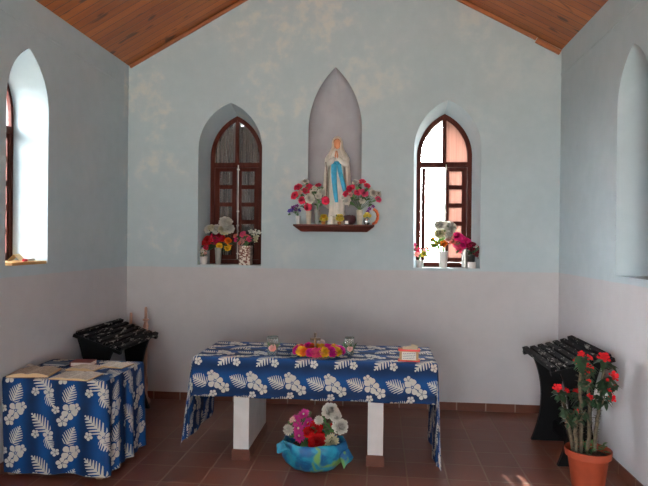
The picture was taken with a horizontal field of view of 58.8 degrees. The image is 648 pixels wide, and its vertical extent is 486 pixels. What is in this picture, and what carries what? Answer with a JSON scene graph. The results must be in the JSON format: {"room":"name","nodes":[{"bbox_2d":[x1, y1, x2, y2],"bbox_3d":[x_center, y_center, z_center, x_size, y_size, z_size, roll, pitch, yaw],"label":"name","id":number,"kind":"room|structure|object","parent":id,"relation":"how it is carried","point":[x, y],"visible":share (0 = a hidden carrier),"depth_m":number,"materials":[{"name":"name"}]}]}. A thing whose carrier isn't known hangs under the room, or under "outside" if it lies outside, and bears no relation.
{"room":"church","nodes":[
{"label":"church","id":0,"kind":"room"},
{"bbox_2d":[0,0,128,462],"bbox_3d":[-2.857,-0.074,2.046,0.520,3.818,8.720,1,0,6],"label":"wall","id":1,"kind":"structure","parent":0,"point":[70,137],"depth_m":4.98,"materials":[{"name":"paint"}]},
{"bbox_2d":[0,461,3,474],"bbox_3d":[-2.611,1.676,2.018,0.012,0.083,8.706,1,0,6],"label":"baseboard","id":2,"kind":"structure","parent":1,"relation":"attached to","point":[1,463],"depth_m":4.27,"materials":[{"name":"ceramic"}]},
{"bbox_2d":[5,84,13,259],"bbox_3d":[-2.631,-0.659,4.588,0.106,1.656,0.458,1,0,6],"label":"window","id":3,"kind":"structure","parent":1,"relation":"in","point":[9,104],"depth_m":4.78,"materials":[{"name":"brown wood"}]},
{"bbox_2d":[5,260,46,265],"bbox_3d":[-2.483,0.158,4.575,0.310,0.025,0.448,1,0,6],"label":"board","id":4,"kind":"object","parent":1,"relation":"on","point":[14,262],"visible":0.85,"depth_m":4.53,"materials":[{"name":"beige wood"}]},
{"bbox_2d":[7,254,23,260],"bbox_3d":[-2.476,0.118,4.629,0.102,0.058,0.180,1,0,-14],"label":"folded card","id":5,"kind":"object","parent":4,"relation":"on","point":[19,257],"visible":0.86,"depth_m":4.60,"materials":[{"name":"brown paper"}]},
{"bbox_2d":[22,258,34,261],"bbox_3d":[-2.368,0.136,4.611,0.022,0.022,0.155,1,0,1],"label":"tube","id":6,"kind":"object","parent":4,"relation":"on","point":[31,259],"visible":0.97,"depth_m":4.60,"materials":[{"name":"white plastic"}]},
{"bbox_2d":[0,6,128,87],"bbox_3d":[-2.578,-1.716,2.016,0.007,0.022,8.710,1,0,6],"label":"trim","id":7,"kind":"structure","parent":1,"relation":"attached to","point":[1,8],"depth_m":4.96,"materials":[{"name":"paint"}]},
{"bbox_2d":[0,399,629,485],"bbox_3d":[-0.319,1.802,1.803,5.519,0.120,9.620,1,0,6],"label":"floor","id":8,"kind":"structure","parent":0,"point":[479,448],"depth_m":4.71,"materials":[{"name":"tile"}]},
{"bbox_2d":[73,318,157,408],"bbox_3d":[-2.010,1.254,5.613,0.466,0.918,0.880,1,0,6],"label":"stand","id":9,"kind":"object","parent":8,"relation":"on","point":[99,342],"visible":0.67,"depth_m":5.46,"materials":[{"name":"black"}]},
{"bbox_2d":[129,312,131,323],"bbox_3d":[-2.080,1.229,6.183,0.110,0.964,0.110,1,0,6],"label":"candlestick","id":10,"kind":"object","parent":8,"relation":"on","point":[130,315],"visible":0.22,"depth_m":6.17,"materials":[{"name":"brown wood"}]},
{"bbox_2d":[143,307,149,402],"bbox_3d":[-1.917,1.200,6.177,0.110,1.026,0.110,1,0,6],"label":"candlestick","id":11,"kind":"object","parent":8,"relation":"on","point":[145,325],"visible":0.66,"depth_m":6.16,"materials":[{"name":"brown wood"}]},
{"bbox_2d":[143,307,148,321],"bbox_3d":[-1.913,0.765,6.176,0.068,0.155,0.066,1,0,6],"label":"candle cup","id":12,"kind":"object","parent":11,"relation":"on","point":[145,319],"depth_m":6.16,"materials":[{"name":"brown wood"}]},
{"bbox_2d":[231,397,383,466],"bbox_3d":[-0.057,1.331,4.880,1.896,0.809,0.721,1,0,6],"label":"altar table","id":13,"kind":"object","parent":8,"relation":"on","point":[250,424],"visible":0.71,"depth_m":4.59,"materials":[{"name":"paint"}]},
{"bbox_2d":[180,341,440,470],"bbox_3d":[-0.085,1.335,4.874,2.056,0.834,0.805,1,0,6],"label":"tablecloth","id":14,"kind":"object","parent":13,"relation":"on","point":[373,374],"visible":0.87,"depth_m":4.53,"materials":[{"name":"blue fabric"}]},
{"bbox_2d":[267,336,280,352],"bbox_3d":[-0.413,0.843,4.720,0.120,0.143,0.125,1,0,-2],"label":"glass holder","id":15,"kind":"object","parent":14,"relation":"on","point":[272,348],"visible":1,"depth_m":4.68,"materials":[{"name":"grey"}]},
{"bbox_2d":[268,345,275,351],"bbox_3d":[-0.419,0.854,4.675,0.061,0.063,0.029,36,-17,9],"label":"flower","id":16,"kind":"object","parent":15,"relation":"on","point":[272,348],"depth_m":4.67,"materials":[{"name":"pink plant"}]},
{"bbox_2d":[310,333,320,347],"bbox_3d":[-0.071,0.831,4.773,0.073,0.174,0.074,0,0,-42],"label":"crucifix","id":17,"kind":"object","parent":14,"relation":"on","point":[315,338],"visible":0.68,"depth_m":4.76,"materials":[{"name":"brown wood"}]},
{"bbox_2d":[292,342,344,357],"bbox_3d":[-0.044,0.871,4.690,0.442,0.094,0.310,1,0,6],"label":"flower garland","id":18,"kind":"object","parent":14,"relation":"on","point":[326,350],"visible":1,"depth_m":4.59,"materials":[{"name":"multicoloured plant"}]},
{"bbox_2d":[342,337,356,352],"bbox_3d":[0.212,0.850,4.734,0.136,0.143,0.114,1,0,-2],"label":"glass holder","id":19,"kind":"object","parent":14,"relation":"on","point":[349,349],"visible":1,"depth_m":4.71,"materials":[{"name":"grey"}]},
{"bbox_2d":[398,344,419,361],"bbox_3d":[0.669,0.861,4.527,0.168,0.132,0.079,1,0,9],"label":"calendar","id":20,"kind":"object","parent":14,"relation":"on","point":[408,353],"visible":1,"depth_m":4.49,"materials":[{"name":"white paper"}]},
{"bbox_2d":[276,403,352,472],"bbox_3d":[-0.062,1.475,4.469,0.598,0.524,0.424,1,0,6],"label":"flower pot","id":21,"kind":"object","parent":8,"relation":"on","point":[305,446],"visible":1,"depth_m":4.36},
{"bbox_2d":[522,335,615,466],"bbox_3d":[1.987,1.293,4.762,0.473,0.930,0.880,1,0,6],"label":"stand","id":22,"kind":"object","parent":8,"relation":"on","point":[554,365],"visible":0.67,"depth_m":4.87,"materials":[{"name":"black metal"}]},
{"bbox_2d":[551,350,621,485],"bbox_3d":[1.874,1.257,4.111,0.523,1.003,0.317,1,0,-24],"label":"potted plant","id":23,"kind":"object","parent":8,"relation":"on","point":[588,460],"visible":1,"depth_m":4.08,"materials":[{"name":"green plant"}]},
{"bbox_2d":[36,0,607,65],"bbox_3d":[-0.275,-2.441,1.791,5.959,1.761,10.160,1,0,6],"label":"ceiling","id":24,"kind":"structure","parent":0,"point":[130,30],"depth_m":5.61,"materials":[{"name":"brown wood"}]},
{"bbox_2d":[126,0,561,404],"bbox_3d":[0.154,-0.703,6.394,5.659,5.113,0.520,1,0,6],"label":"wall","id":25,"kind":"structure","parent":0,"point":[373,75],"depth_m":6.12,"materials":[{"name":"paint"}]},
{"bbox_2d":[129,0,247,67],"bbox_3d":[-0.956,-2.575,6.226,2.379,1.319,0.022,1,0,6],"label":"trim","id":26,"kind":"structure","parent":25,"relation":"attached to","point":[240,2],"depth_m":6.27,"materials":[{"name":"brown wood"}]},
{"bbox_2d":[200,248,207,264],"bbox_3d":[-1.340,0.143,6.357,0.121,0.186,0.098,1,0,6],"label":"flower pot","id":27,"kind":"object","parent":25,"relation":"on","point":[203,260],"visible":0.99,"depth_m":6.33,"materials":[{"name":"white ceramic"}]},
{"bbox_2d":[201,216,234,251],"bbox_3d":[-1.180,-0.029,6.347,0.396,0.534,0.161,1,0,6],"label":"flowers","id":28,"kind":"object","parent":25,"relation":"on","point":[217,237],"visible":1,"depth_m":6.33,"materials":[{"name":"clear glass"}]},
{"bbox_2d":[210,116,261,263],"bbox_3d":[-0.991,-0.603,6.578,0.617,1.685,0.156,1,0,6],"label":"window","id":29,"kind":"structure","parent":25,"relation":"in","point":[236,151],"depth_m":6.56,"materials":[{"name":"brown wood"}]},
{"bbox_2d":[233,229,260,264],"bbox_3d":[-0.846,0.043,6.319,0.314,0.398,0.130,1,0,6],"label":"flower vase","id":30,"kind":"object","parent":25,"relation":"on","point":[245,252],"visible":1,"depth_m":6.29,"materials":[{"name":"ceramic"}]},
{"bbox_2d":[293,224,373,231],"bbox_3d":[0.107,-0.154,6.014,0.835,0.073,0.245,1,0,6],"label":"wall shelf","id":31,"kind":"object","parent":25,"relation":"attached to","point":[302,227],"visible":1,"depth_m":5.92,"materials":[{"name":"brown wood"}]},
{"bbox_2d":[287,204,300,223],"bbox_3d":[-0.311,-0.302,6.009,0.146,0.214,0.054,1,0,-8],"label":"flower pot","id":32,"kind":"object","parent":31,"relation":"on","point":[291,209],"visible":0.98,"depth_m":6.01,"materials":[{"name":"white ceramic"}]},
{"bbox_2d":[291,179,315,223],"bbox_3d":[-0.216,-0.435,6.023,0.268,0.481,0.105,1,0,6],"label":"flower vase","id":33,"kind":"object","parent":31,"relation":"on","point":[309,199],"visible":0.99,"depth_m":6.01,"materials":[{"name":"beige ceramic"}]},
{"bbox_2d":[311,183,329,212],"bbox_3d":[-0.049,-0.411,5.998,0.207,0.436,0.089,1,0,26],"label":"flowers","id":34,"kind":"object","parent":31,"relation":"on","point":[320,191],"visible":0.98,"depth_m":5.99,"materials":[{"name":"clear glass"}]},
{"bbox_2d":[319,214,327,223],"bbox_3d":[-0.006,-0.244,5.934,0.092,0.112,0.062,1,0,27],"label":"flower pot","id":35,"kind":"object","parent":31,"relation":"on","point":[323,218],"visible":1,"depth_m":5.92,"materials":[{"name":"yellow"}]},
{"bbox_2d":[328,216,333,223],"bbox_3d":[0.073,-0.239,5.931,0.064,0.097,0.064,1,0,6],"label":"candle","id":36,"kind":"object","parent":31,"relation":"on","point":[330,218],"visible":0.98,"depth_m":5.90,"materials":[{"name":"beige wax"}]},
{"bbox_2d":[323,136,350,223],"bbox_3d":[0.139,-0.664,6.111,0.296,0.946,0.244,1,0,6],"label":"statue","id":37,"kind":"object","parent":31,"relation":"on","point":[337,177],"visible":0.91,"depth_m":6.06,"materials":[{"name":"white ceramic"}]},
{"bbox_2d":[335,214,343,223],"bbox_3d":[0.163,-0.242,5.918,0.089,0.113,0.060,1,0,6],"label":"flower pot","id":38,"kind":"object","parent":31,"relation":"on","point":[339,217],"visible":1,"depth_m":5.91,"materials":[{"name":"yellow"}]},
{"bbox_2d":[343,215,355,224],"bbox_3d":[0.264,-0.242,5.987,0.142,0.106,0.142,1,0,6],"label":"bowl","id":39,"kind":"object","parent":31,"relation":"on","point":[352,219],"visible":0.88,"depth_m":5.93,"materials":[{"name":"red"}]},
{"bbox_2d":[341,179,381,224],"bbox_3d":[0.383,-0.427,5.957,0.427,0.479,0.122,1,0,6],"label":"flower vase","id":40,"kind":"object","parent":31,"relation":"on","point":[346,197],"visible":1,"depth_m":5.96,"materials":[{"name":"beige ceramic"}]},
{"bbox_2d":[363,212,370,224],"bbox_3d":[0.443,-0.252,5.894,0.090,0.130,0.074,1,0,6],"label":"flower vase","id":41,"kind":"object","parent":31,"relation":"on","point":[366,221],"visible":1,"depth_m":5.87,"materials":[{"name":"silver metal"}]},
{"bbox_2d":[363,218,369,224],"bbox_3d":[0.439,-0.220,5.895,0.073,0.066,0.073,1,0,6],"label":"jar","id":42,"kind":"object","parent":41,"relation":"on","point":[366,221],"depth_m":5.87,"materials":[{"name":"silver metal"}]},
{"bbox_2d":[366,205,378,224],"bbox_3d":[0.500,-0.289,5.933,0.138,0.212,0.052,1,0,6],"label":"garland","id":43,"kind":"object","parent":31,"relation":"on","point":[373,206],"visible":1,"depth_m":5.92,"materials":[{"name":"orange plant"}]},
{"bbox_2d":[147,391,539,412],"bbox_3d":[0.104,1.693,6.136,4.619,0.083,0.012,1,0,6],"label":"baseboard","id":44,"kind":"structure","parent":25,"relation":"attached to","point":[489,407],"depth_m":6.06,"materials":[{"name":"tile"}]},
{"bbox_2d":[414,243,430,267],"bbox_3d":[1.046,0.130,6.144,0.214,0.264,0.094,1,0,14],"label":"flower pot","id":45,"kind":"object","parent":25,"relation":"on","point":[419,263],"visible":0.97,"depth_m":6.12,"materials":[{"name":"white ceramic"}]},
{"bbox_2d":[430,220,456,267],"bbox_3d":[1.260,0.010,6.097,0.296,0.510,0.144,1,0,-8],"label":"flower vase","id":46,"kind":"object","parent":25,"relation":"on","point":[444,230],"visible":1,"depth_m":6.08,"materials":[{"name":"white ceramic"}]},
{"bbox_2d":[416,114,471,266],"bbox_3d":[1.342,-0.578,6.433,0.604,1.685,0.312,1,0,13],"label":"window","id":47,"kind":"structure","parent":25,"relation":"in","point":[456,162],"depth_m":6.33,"materials":[{"name":"brown wood"}]},
{"bbox_2d":[450,232,471,267],"bbox_3d":[1.437,0.073,6.109,0.268,0.387,0.119,1,0,6],"label":"flower vase","id":48,"kind":"object","parent":25,"relation":"on","point":[458,240],"visible":0.98,"depth_m":6.10,"materials":[{"name":"silver metal"}]},
{"bbox_2d":[466,242,478,268],"bbox_3d":[1.583,0.126,6.053,0.180,0.284,0.109,1,0,18],"label":"flower pot","id":49,"kind":"object","parent":25,"relation":"on","point":[473,248],"visible":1,"depth_m":6.04,"materials":[{"name":"white ceramic"}]},
{"bbox_2d":[456,0,536,39],"bbox_3d":[1.204,-2.653,6.015,2.003,1.106,0.022,1,0,6],"label":"trim","id":50,"kind":"structure","parent":25,"relation":"attached to","point":[464,2],"depth_m":5.95,"materials":[{"name":"brown wood"}]},
{"bbox_2d":[535,38,561,54],"bbox_3d":[2.303,-2.019,5.907,0.263,0.175,0.026,1,0,6],"label":"trim","id":51,"kind":"structure","parent":25,"relation":"attached to","point":[538,41],"depth_m":5.90,"materials":[{"name":"brown wood"}]},
{"bbox_2d":[558,0,647,485],"bbox_3d":[2.257,-0.058,1.548,0.520,3.894,8.720,1,0,6],"label":"wall","id":52,"kind":"structure","parent":0,"point":[603,233],"depth_m":4.60,"materials":[{"name":"paint"}]},
{"bbox_2d":[561,0,642,74],"bbox_3d":[2.013,-1.722,1.569,0.007,0.022,8.710,1,0,6],"label":"trim","id":53,"kind":"structure","parent":52,"relation":"attached to","point":[639,1],"depth_m":4.75,"materials":[{"name":"paint"}]},
{"bbox_2d":[565,422,643,485],"bbox_3d":[1.973,1.725,1.572,0.012,0.083,8.706,1,0,6],"label":"baseboard","id":54,"kind":"structure","parent":52,"relation":"attached to","point":[614,464],"depth_m":4.28,"materials":[{"name":"ceramic"}]},
{"label":"outside","id":55,"kind":"structure","parent":0,"visible":0},
{"bbox_2d":[420,248,461,262],"bbox_3d":[0.172,2.096,1.996,400.000,0.200,400.000,1,0,6],"label":"ground","id":56,"kind":"structure","parent":55,"point":[433,255],"depth_m":85.68,"materials":[{"name":"white"}]},
{"bbox_3d":[-1.945,1.358,4.531,0.770,0.718,0.664,1,0,6],"label":"side table","id":57,"kind":"object","parent":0,"visible":0},
{"bbox_2d":[2,359,145,477],"bbox_3d":[-1.935,1.342,4.532,0.860,0.695,0.748,1,0,6],"label":"tablecloth","id":58,"kind":"object","parent":57,"relation":"on","point":[90,428],"visible":0.97,"depth_m":4.19,"materials":[{"name":"blue fabric"}]},
{"bbox_2d":[6,366,60,377],"bbox_3d":[-2.193,0.975,4.355,0.305,0.032,0.260,1,0,-4],"label":"open book","id":59,"kind":"object","parent":58,"relation":"on","point":[32,371],"visible":1,"depth_m":4.29,"materials":[{"name":"brown paper"}]},
{"bbox_2d":[42,361,69,365],"bbox_3d":[-2.172,0.983,4.689,0.202,0.014,0.100,1,0,10],"label":"closed book","id":60,"kind":"object","parent":58,"relation":"on","point":[51,363],"visible":0.88,"depth_m":4.66,"materials":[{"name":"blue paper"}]},
{"bbox_2d":[48,371,102,381],"bbox_3d":[-1.837,0.986,4.271,0.306,0.018,0.232,1,0,8],"label":"open book","id":61,"kind":"object","parent":58,"relation":"on","point":[87,376],"visible":1,"depth_m":4.24,"materials":[{"name":"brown paper"}]},
{"bbox_2d":[70,359,96,366],"bbox_3d":[-1.958,0.975,4.680,0.169,0.035,0.130,1,0,0],"label":"closed book","id":62,"kind":"object","parent":58,"relation":"on","point":[76,361],"visible":0.89,"depth_m":4.64,"materials":[{"name":"red paper"}]},
{"bbox_2d":[65,364,102,371],"bbox_3d":[-1.885,0.981,4.521,0.233,0.025,0.153,1,0,8],"label":"open book","id":63,"kind":"object","parent":58,"relation":"on","point":[82,367],"visible":0.91,"depth_m":4.48,"materials":[{"name":"brown paper"}]},
{"bbox_2d":[99,362,133,368],"bbox_3d":[-1.688,0.988,4.657,0.229,0.015,0.180,1,0,14],"label":"open book","id":64,"kind":"object","parent":58,"relation":"on","point":[115,365],"visible":0.89,"depth_m":4.64,"materials":[{"name":"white paper"}]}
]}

